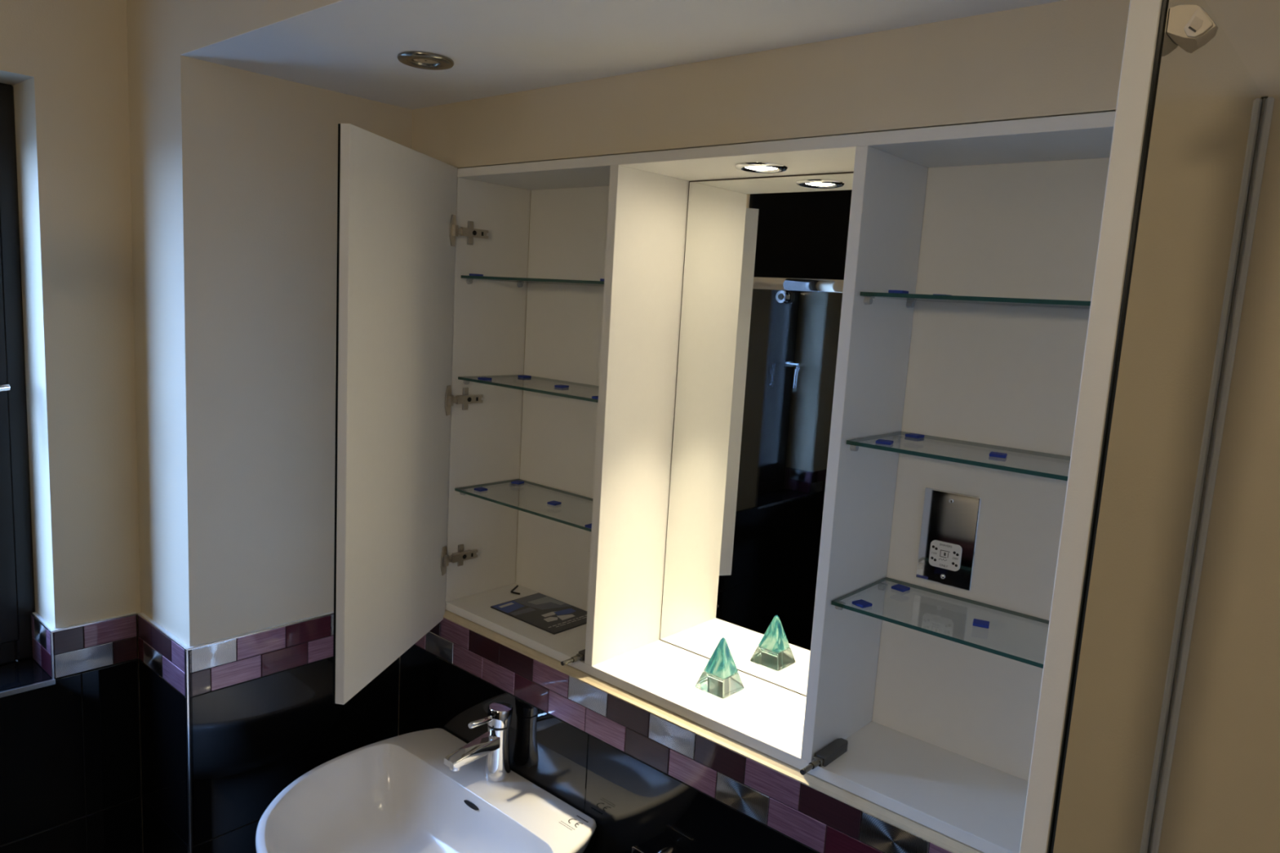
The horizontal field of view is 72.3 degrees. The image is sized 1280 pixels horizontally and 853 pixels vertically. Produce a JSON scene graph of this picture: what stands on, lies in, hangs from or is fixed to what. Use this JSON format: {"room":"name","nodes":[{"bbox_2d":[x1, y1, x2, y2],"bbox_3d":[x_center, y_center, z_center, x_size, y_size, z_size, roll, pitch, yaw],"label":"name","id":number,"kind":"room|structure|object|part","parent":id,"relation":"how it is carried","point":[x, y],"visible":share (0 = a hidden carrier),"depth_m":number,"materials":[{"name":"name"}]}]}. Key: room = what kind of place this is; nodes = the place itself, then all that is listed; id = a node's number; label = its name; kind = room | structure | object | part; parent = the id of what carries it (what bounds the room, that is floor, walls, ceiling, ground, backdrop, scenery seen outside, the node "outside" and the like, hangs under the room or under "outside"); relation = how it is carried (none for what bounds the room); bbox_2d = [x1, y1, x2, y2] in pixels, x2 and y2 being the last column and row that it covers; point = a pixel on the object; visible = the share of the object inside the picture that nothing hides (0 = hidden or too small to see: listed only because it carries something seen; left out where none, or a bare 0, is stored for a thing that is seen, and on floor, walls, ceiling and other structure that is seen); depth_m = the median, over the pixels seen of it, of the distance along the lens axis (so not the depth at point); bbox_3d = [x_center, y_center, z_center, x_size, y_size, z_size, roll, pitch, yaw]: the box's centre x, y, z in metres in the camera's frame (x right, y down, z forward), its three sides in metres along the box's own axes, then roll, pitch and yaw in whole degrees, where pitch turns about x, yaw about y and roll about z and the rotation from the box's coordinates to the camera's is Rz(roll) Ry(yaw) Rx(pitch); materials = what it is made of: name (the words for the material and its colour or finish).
{"room":"bathroom","nodes":[
{"label":"bathroom","id":0,"kind":"room"},
{"bbox_2d":[0,0,143,852],"bbox_3d":[-1.630,0.318,1.231,0.170,2.430,1.654,10,11,40],"label":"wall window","id":1,"kind":"structure","parent":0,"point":[71,778],"depth_m":1.69,"materials":[{"name":"paint"}]},
{"bbox_2d":[0,82,54,664],"bbox_3d":[-1.303,-0.061,1.528,0.161,1.126,0.421,10,11,40],"label":"window","id":2,"kind":"structure","parent":1,"relation":"attached to","point":[17,601],"depth_m":1.71,"materials":[{"name":"glass"}]},
{"bbox_3d":[-1.223,-0.022,1.651,0.067,0.131,0.052,10,11,40],"label":"handle","id":3,"kind":"part","parent":2,"relation":"part of","materials":[{"name":"silver metal"}]},
{"bbox_3d":[-1.356,-0.068,1.562,0.028,1.034,0.379,10,11,40],"label":"sash","id":4,"kind":"part","parent":2,"relation":"part of","materials":[{"name":"paint"}]},
{"bbox_3d":[-1.338,0.500,1.610,0.163,0.010,0.421,10,11,40],"label":"sill","id":5,"kind":"part","parent":1,"relation":"part of","materials":[{"name":"black tile"}]},
{"bbox_2d":[126,0,340,71],"bbox_3d":[0.184,-0.655,1.104,2.850,0.259,0.686,10,11,40],"label":"wall","id":6,"kind":"structure","parent":0,"point":[157,30],"depth_m":1.47,"materials":[{"name":"paint"}]},
{"bbox_2d":[128,54,412,852],"bbox_3d":[-0.789,0.380,2.052,0.446,2.171,0.696,10,11,40],"label":"wall","id":7,"kind":"structure","parent":0,"point":[234,171],"depth_m":1.70,"materials":[{"name":"paint"}]},
{"bbox_2d":[137,613,186,650],"bbox_3d":[-0.944,0.403,1.726,0.243,0.004,0.003,10,11,40],"label":"trim","id":8,"kind":"structure","parent":7,"relation":"attached to","point":[138,614],"depth_m":1.72,"materials":[{"name":"silver metal"}]},
{"bbox_2d":[185,650,191,852],"bbox_3d":[-0.884,0.965,1.725,0.004,1.099,0.004,10,11,40],"label":"trim","id":9,"kind":"structure","parent":7,"relation":"attached to","point":[187,651],"depth_m":1.67,"materials":[{"name":"silver metal"}]},
{"bbox_2d":[186,613,333,651],"bbox_3d":[-0.698,0.404,1.820,0.003,0.004,0.466,10,11,40],"label":"trim","id":10,"kind":"structure","parent":7,"relation":"attached to","point":[331,614],"depth_m":1.75,"materials":[{"name":"silver metal"}]},
{"bbox_2d":[181,0,1064,109],"bbox_3d":[0.267,-0.490,0.898,2.414,0.001,0.466,10,11,40],"label":"ceiling","id":11,"kind":"structure","parent":0,"point":[352,47],"depth_m":1.28,"materials":[{"name":"paint"}]},
{"bbox_2d":[396,51,453,70],"bbox_3d":[-0.351,-0.599,1.437,0.091,0.007,0.091,10,11,40],"label":"recessed light","id":12,"kind":"object","parent":11,"relation":"in","point":[420,60],"visible":1,"depth_m":1.43,"materials":[{"name":"metal"}]},
{"bbox_2d":[398,0,1279,852],"bbox_3d":[0.434,0.559,1.313,2.414,2.170,0.250,10,11,40],"label":"wall","id":13,"kind":"structure","parent":0,"point":[647,782],"depth_m":1.22,"materials":[{"name":"paint"}]},
{"bbox_2d":[255,728,596,852],"bbox_3d":[-0.444,1.123,1.642,0.562,0.840,0.492,10,11,40],"label":"basin","id":14,"kind":"object","parent":13,"relation":"attached to","point":[397,794],"visible":0.94,"depth_m":1.71,"materials":[{"name":"ceramic"}]},
{"bbox_2d":[444,702,512,782],"bbox_3d":[-0.310,0.624,1.698,0.054,0.145,0.146,10,11,40],"label":"mixer tap","id":15,"kind":"object","parent":14,"relation":"on","point":[494,744],"visible":1,"depth_m":1.71,"materials":[{"name":"silver metal"}]},
{"bbox_3d":[-0.322,0.621,1.684,0.036,0.032,0.111,10,11,40],"label":"spout","id":16,"kind":"part","parent":15,"relation":"part of","materials":[{"name":"silver metal"}]},
{"bbox_3d":[-0.307,0.570,1.691,0.012,0.014,0.055,10,11,40],"label":"lever","id":17,"kind":"part","parent":15,"relation":"part of","materials":[{"name":"silver metal"}]},
{"bbox_2d":[558,815,587,830],"bbox_3d":[-0.121,0.723,1.601,0.037,0.001,0.040,10,11,40],"label":"print","id":18,"kind":"object","parent":14,"relation":"on","point":[565,822],"depth_m":1.60,"materials":[{"name":"grey paint"}]},
{"bbox_2d":[631,845,663,852],"bbox_3d":[0.018,0.748,1.488,0.060,0.060,0.062,10,11,40],"label":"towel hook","id":19,"kind":"object","parent":13,"relation":"attached to","point":[635,849],"visible":1,"depth_m":1.49,"materials":[{"name":"silver metal"}]},
{"bbox_3d":[0.009,0.748,1.478,0.060,0.060,0.007,10,11,40],"label":"plate","id":20,"kind":"part","parent":19,"relation":"part of","materials":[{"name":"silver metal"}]},
{"bbox_2d":[443,610,980,852],"bbox_3d":[0.168,0.514,1.382,1.914,0.012,0.010,10,11,40],"label":"trim","id":21,"kind":"structure","parent":13,"relation":"attached to","point":[948,844],"depth_m":1.39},
{"bbox_2d":[333,0,1266,852],"bbox_3d":[0.022,0.046,1.314,1.363,0.948,0.651,10,11,40],"label":"upper cabinet","id":22,"kind":"object","parent":13,"relation":"attached to","point":[732,347],"visible":0.9,"depth_m":1.38,"materials":[{"name":"white laminate"}]},
{"bbox_3d":[-0.452,-0.027,1.627,0.004,0.947,0.430,5,8,10],"label":"mirror panel","id":23,"kind":"part","parent":22,"relation":"part of","materials":[{"name":"clear glass"}]},
{"bbox_3d":[-0.442,-0.026,1.625,0.016,0.948,0.430,5,8,10],"label":"door","id":24,"kind":"part","parent":22,"relation":"part of","materials":[{"name":"white wood"}]},
{"bbox_2d":[440,545,448,575],"bbox_3d":[-0.414,0.285,1.860,0.010,0.062,0.026,5,8,10],"label":"hinge","id":25,"kind":"object","parent":22,"relation":"on","point":[444,548],"depth_m":1.86,"materials":[{"name":"metal"}]},
{"bbox_2d":[444,385,453,415],"bbox_3d":[-0.394,-0.053,1.812,0.010,0.062,0.026,5,8,10],"label":"hinge","id":26,"kind":"object","parent":22,"relation":"on","point":[449,389],"depth_m":1.81,"materials":[{"name":"metal"}]},
{"bbox_2d":[449,214,458,246],"bbox_3d":[-0.373,-0.394,1.763,0.010,0.062,0.026,5,8,10],"label":"hinge","id":27,"kind":"object","parent":22,"relation":"on","point":[454,219],"depth_m":1.76,"materials":[{"name":"metal"}]},
{"bbox_3d":[-0.336,-0.070,1.913,0.018,0.894,0.196,10,11,40],"label":"panel","id":28,"kind":"part","parent":22,"relation":"part of","materials":[{"name":"white wood"}]},
{"bbox_2d":[511,585,519,595],"bbox_3d":[-0.285,0.372,1.992,0.021,0.004,0.057,2,8,-13],"label":"key","id":29,"kind":"object","parent":22,"relation":"on","point":[517,586],"visible":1,"depth_m":1.98,"materials":[{"name":"black metal"}]},
{"bbox_2d":[454,479,592,532],"bbox_3d":[-0.179,0.157,1.802,0.421,0.006,0.178,10,11,40],"label":"glass shelf","id":30,"kind":"object","parent":22,"relation":"in","point":[459,489],"visible":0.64,"depth_m":1.85,"materials":[{"name":"clear glass"}]},
{"bbox_2d":[474,487,487,491],"bbox_3d":[-0.339,0.134,1.864,0.021,0.004,0.021,10,11,39],"label":"pad","id":31,"kind":"object","parent":30,"relation":"on","point":[478,489],"visible":1,"depth_m":1.86,"materials":[{"name":"blue plastic"}]},
{"bbox_2d":[511,480,524,484],"bbox_3d":[-0.273,0.125,1.955,0.021,0.004,0.021,7,9,26],"label":"pad","id":32,"kind":"object","parent":30,"relation":"on","point":[517,482],"visible":1,"depth_m":1.95,"materials":[{"name":"blue plastic"}]},
{"bbox_2d":[546,500,561,506],"bbox_3d":[-0.174,0.156,1.779,0.021,0.004,0.021,9,10,34],"label":"pad","id":33,"kind":"object","parent":30,"relation":"on","point":[554,503],"visible":1,"depth_m":1.77,"materials":[{"name":"blue plastic"}]},
{"bbox_2d":[584,523,591,528],"bbox_3d":[-0.087,0.184,1.617,0.021,0.004,0.021,10,10,38],"label":"pad","id":34,"kind":"object","parent":30,"relation":"on","point":[588,526],"visible":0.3,"depth_m":1.61,"materials":[{"name":"blue plastic"}]},
{"bbox_2d":[457,374,599,402],"bbox_3d":[-0.165,-0.079,1.768,0.421,0.006,0.178,10,11,40],"label":"glass shelf","id":35,"kind":"object","parent":22,"relation":"in","point":[580,391],"visible":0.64,"depth_m":1.76,"materials":[{"name":"clear glass"}]},
{"bbox_2d":[477,377,492,380],"bbox_3d":[-0.320,-0.098,1.804,0.021,0.004,0.021,10,10,38],"label":"pad","id":36,"kind":"object","parent":35,"relation":"on","point":[478,378],"visible":1,"depth_m":1.80,"materials":[{"name":"blue plastic"}]},
{"bbox_2d":[517,374,531,377],"bbox_3d":[-0.251,-0.109,1.903,0.021,0.004,0.021,11,11,43],"label":"pad","id":37,"kind":"object","parent":35,"relation":"on","point":[522,375],"visible":1,"depth_m":1.90,"materials":[{"name":"blue plastic"}]},
{"bbox_2d":[554,384,568,388],"bbox_3d":[-0.156,-0.080,1.742,0.021,0.004,0.021,9,10,36],"label":"pad","id":38,"kind":"object","parent":35,"relation":"on","point":[562,386],"visible":1,"depth_m":1.74,"materials":[{"name":"blue plastic"}]},
{"bbox_2d":[591,395,598,399],"bbox_3d":[-0.073,-0.052,1.583,0.021,0.004,0.021,10,11,40],"label":"pad","id":39,"kind":"object","parent":35,"relation":"on","point":[593,397],"visible":0.44,"depth_m":1.58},
{"bbox_2d":[461,275,604,286],"bbox_3d":[-0.153,-0.286,1.738,0.421,0.006,0.178,10,11,40],"label":"glass shelf","id":40,"kind":"object","parent":22,"relation":"in","point":[584,282],"visible":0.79,"depth_m":1.69,"materials":[{"name":"clear glass"}]},
{"bbox_2d":[469,273,483,275],"bbox_3d":[-0.338,-0.312,1.806,0.021,0.004,0.021,9,10,35],"label":"pad","id":41,"kind":"object","parent":40,"relation":"on","point":[470,274],"visible":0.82,"depth_m":1.80,"materials":[{"name":"blue plastic"}]},
{"bbox_2d":[490,592,586,634],"bbox_3d":[-0.200,0.396,1.865,0.199,0.003,0.139,10,11,40],"label":"leaflet","id":42,"kind":"object","parent":22,"relation":"in","point":[544,612],"visible":0.92,"depth_m":1.86,"materials":[{"name":"paper"}]},
{"bbox_3d":[-0.103,-0.047,1.846,0.424,0.894,0.008,10,11,40],"label":"panel","id":43,"kind":"part","parent":22,"relation":"part of","materials":[{"name":"white wood"}]},
{"bbox_2d":[560,648,585,666],"bbox_3d":[-0.100,0.427,1.641,0.019,0.014,0.124,10,11,40],"label":"push latch","id":44,"kind":"object","parent":22,"relation":"on","point":[580,656],"visible":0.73,"depth_m":1.62,"materials":[{"name":"grey plastic"}]},
{"bbox_2d":[694,637,744,698],"bbox_3d":[0.143,0.416,1.544,0.064,0.092,0.064,10,11,40],"label":"pyramid","id":45,"kind":"object","parent":22,"relation":"on","point":[720,677],"visible":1,"depth_m":1.53},
{"bbox_3d":[0.143,0.473,1.544,1.363,0.018,0.204,10,11,40],"label":"panel","id":46,"kind":"part","parent":22,"relation":"part of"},
{"bbox_2d":[660,173,853,695],"bbox_3d":[0.230,0.016,1.546,0.437,0.889,0.002,10,11,40],"label":"mirror","id":47,"kind":"object","parent":22,"relation":"on","point":[762,259],"depth_m":1.57,"materials":[{"name":"clear glass"}]},
{"bbox_2d":[734,162,787,173],"bbox_3d":[0.195,-0.416,1.411,0.085,0.005,0.085,10,11,40],"label":"recessed light","id":48,"kind":"object","parent":22,"relation":"attached to","point":[756,167],"visible":1,"depth_m":1.40,"materials":[{"name":"silver metal"}]},
{"bbox_2d":[800,737,848,775],"bbox_3d":[0.276,0.497,1.315,0.019,0.014,0.124,10,11,40],"label":"push latch","id":49,"kind":"object","parent":22,"relation":"on","point":[828,754],"visible":1,"depth_m":1.31,"materials":[{"name":"grey plastic"}]},
{"bbox_3d":[0.196,-0.428,1.415,1.363,0.017,0.204,10,11,40],"label":"panel","id":50,"kind":"part","parent":22,"relation":"part of","materials":[{"name":"white wood"}]},
{"bbox_3d":[0.235,0.015,1.553,0.480,0.894,0.008,10,11,40],"label":"panel","id":51,"kind":"part","parent":22,"relation":"part of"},
{"bbox_2d":[831,577,1048,668],"bbox_3d":[0.497,0.281,1.215,0.420,0.006,0.178,10,11,40],"label":"glass shelf","id":52,"kind":"object","parent":22,"relation":"in","point":[834,602],"visible":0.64,"depth_m":1.26,"materials":[{"name":"clear glass"}]},
{"bbox_2d":[852,599,872,608],"bbox_3d":[0.323,0.258,1.274,0.021,0.004,0.021,-2,10,-34],"label":"pad","id":53,"kind":"object","parent":52,"relation":"on","point":[861,603],"visible":1,"depth_m":1.27,"materials":[{"name":"blue plastic"}]},
{"bbox_2d":[891,583,910,591],"bbox_3d":[0.404,0.250,1.358,0.021,0.004,0.021,-4,11,-43],"label":"pad","id":54,"kind":"object","parent":52,"relation":"on","point":[898,587],"visible":1,"depth_m":1.35,"materials":[{"name":"blue plastic"}]},
{"bbox_2d":[972,618,989,628],"bbox_3d":[0.475,0.274,1.220,0.021,0.004,0.021,7,9,23],"label":"pad","id":55,"kind":"object","parent":52,"relation":"on","point":[978,623],"visible":1,"depth_m":1.21,"materials":[{"name":"blue plastic"}]},
{"bbox_2d":[915,487,981,591],"bbox_3d":[0.472,0.172,1.345,0.086,0.146,0.008,10,10,39],"label":"socket","id":56,"kind":"object","parent":22,"relation":"attached to","point":[949,520],"visible":1,"depth_m":1.34,"materials":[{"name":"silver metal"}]},
{"bbox_2d":[846,431,1071,480],"bbox_3d":[0.511,0.045,1.181,0.420,0.006,0.178,10,11,40],"label":"glass shelf","id":57,"kind":"object","parent":22,"relation":"in","point":[852,442],"visible":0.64,"depth_m":1.22,"materials":[{"name":"clear glass"}]},
{"bbox_2d":[875,439,893,444],"bbox_3d":[0.346,0.022,1.240,0.021,0.004,0.021,7,9,26],"label":"pad","id":58,"kind":"object","parent":57,"relation":"on","point":[879,441],"visible":1,"depth_m":1.23,"materials":[{"name":"blue plastic"}]},
{"bbox_2d":[905,433,924,438],"bbox_3d":[0.415,0.014,1.324,0.021,0.004,0.021,-4,11,-43],"label":"pad","id":59,"kind":"object","parent":57,"relation":"on","point":[909,435],"visible":1,"depth_m":1.32,"materials":[{"name":"blue plastic"}]},
{"bbox_2d":[989,451,1007,457],"bbox_3d":[0.483,0.038,1.183,0.021,0.004,0.021,7,9,26],"label":"pad","id":60,"kind":"object","parent":57,"relation":"on","point":[999,455],"visible":1,"depth_m":1.18,"materials":[{"name":"blue plastic"}]},
{"bbox_2d":[860,291,1090,308],"bbox_3d":[0.523,-0.162,1.152,0.420,0.006,0.178,10,11,40],"label":"glass shelf","id":61,"kind":"object","parent":22,"relation":"in","point":[919,297],"visible":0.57,"depth_m":1.14,"materials":[{"name":"clear glass"}]},
{"bbox_2d":[888,289,908,293],"bbox_3d":[0.355,-0.185,1.205,0.021,0.004,0.021,10,10,38],"label":"pad","id":62,"kind":"object","parent":61,"relation":"on","point":[889,291],"visible":0.9,"depth_m":1.20,"materials":[{"name":"blue plastic"}]},
{"bbox_3d":[0.573,0.077,1.260,0.423,0.894,0.008,10,11,40],"label":"panel","id":63,"kind":"part","parent":22,"relation":"part of","materials":[{"name":"white wood"}]},
{"bbox_3d":[0.452,0.145,0.804,0.019,0.948,0.444,10,11,40],"label":"door","id":64,"kind":"part","parent":22,"relation":"part of","materials":[{"name":"white wood"}]},
{"bbox_3d":[0.461,0.146,0.797,0.004,0.948,0.444,10,11,40],"label":"mirror panel","id":65,"kind":"part","parent":22,"relation":"part of","materials":[{"name":"clear glass"}]},
{"bbox_2d":[1167,4,1217,53],"bbox_3d":[0.367,-0.262,0.576,0.028,0.024,0.043,10,11,40],"label":"mirror clip","id":66,"kind":"object","parent":22,"relation":"attached to","point":[1190,27],"visible":1,"depth_m":0.56,"materials":[{"name":"beige plastic"}]},
{"bbox_3d":[0.357,-0.258,0.559,0.016,0.018,0.003,10,11,40],"label":"plate","id":67,"kind":"part","parent":66,"relation":"part of","materials":[{"name":"beige plastic"}]},
{"bbox_3d":[0.670,0.115,1.040,0.018,0.894,0.196,10,11,40],"label":"panel","id":68,"kind":"part","parent":22,"relation":"part of","materials":[{"name":"beige wood"}]},
{"bbox_2d":[1150,97,1274,852],"bbox_3d":[0.615,0.124,0.958,0.007,0.929,0.006,10,11,40],"label":"trim","id":69,"kind":"structure","parent":13,"relation":"attached to","point":[1269,101],"depth_m":0.94,"materials":[{"name":"grey metal"}]}
]}

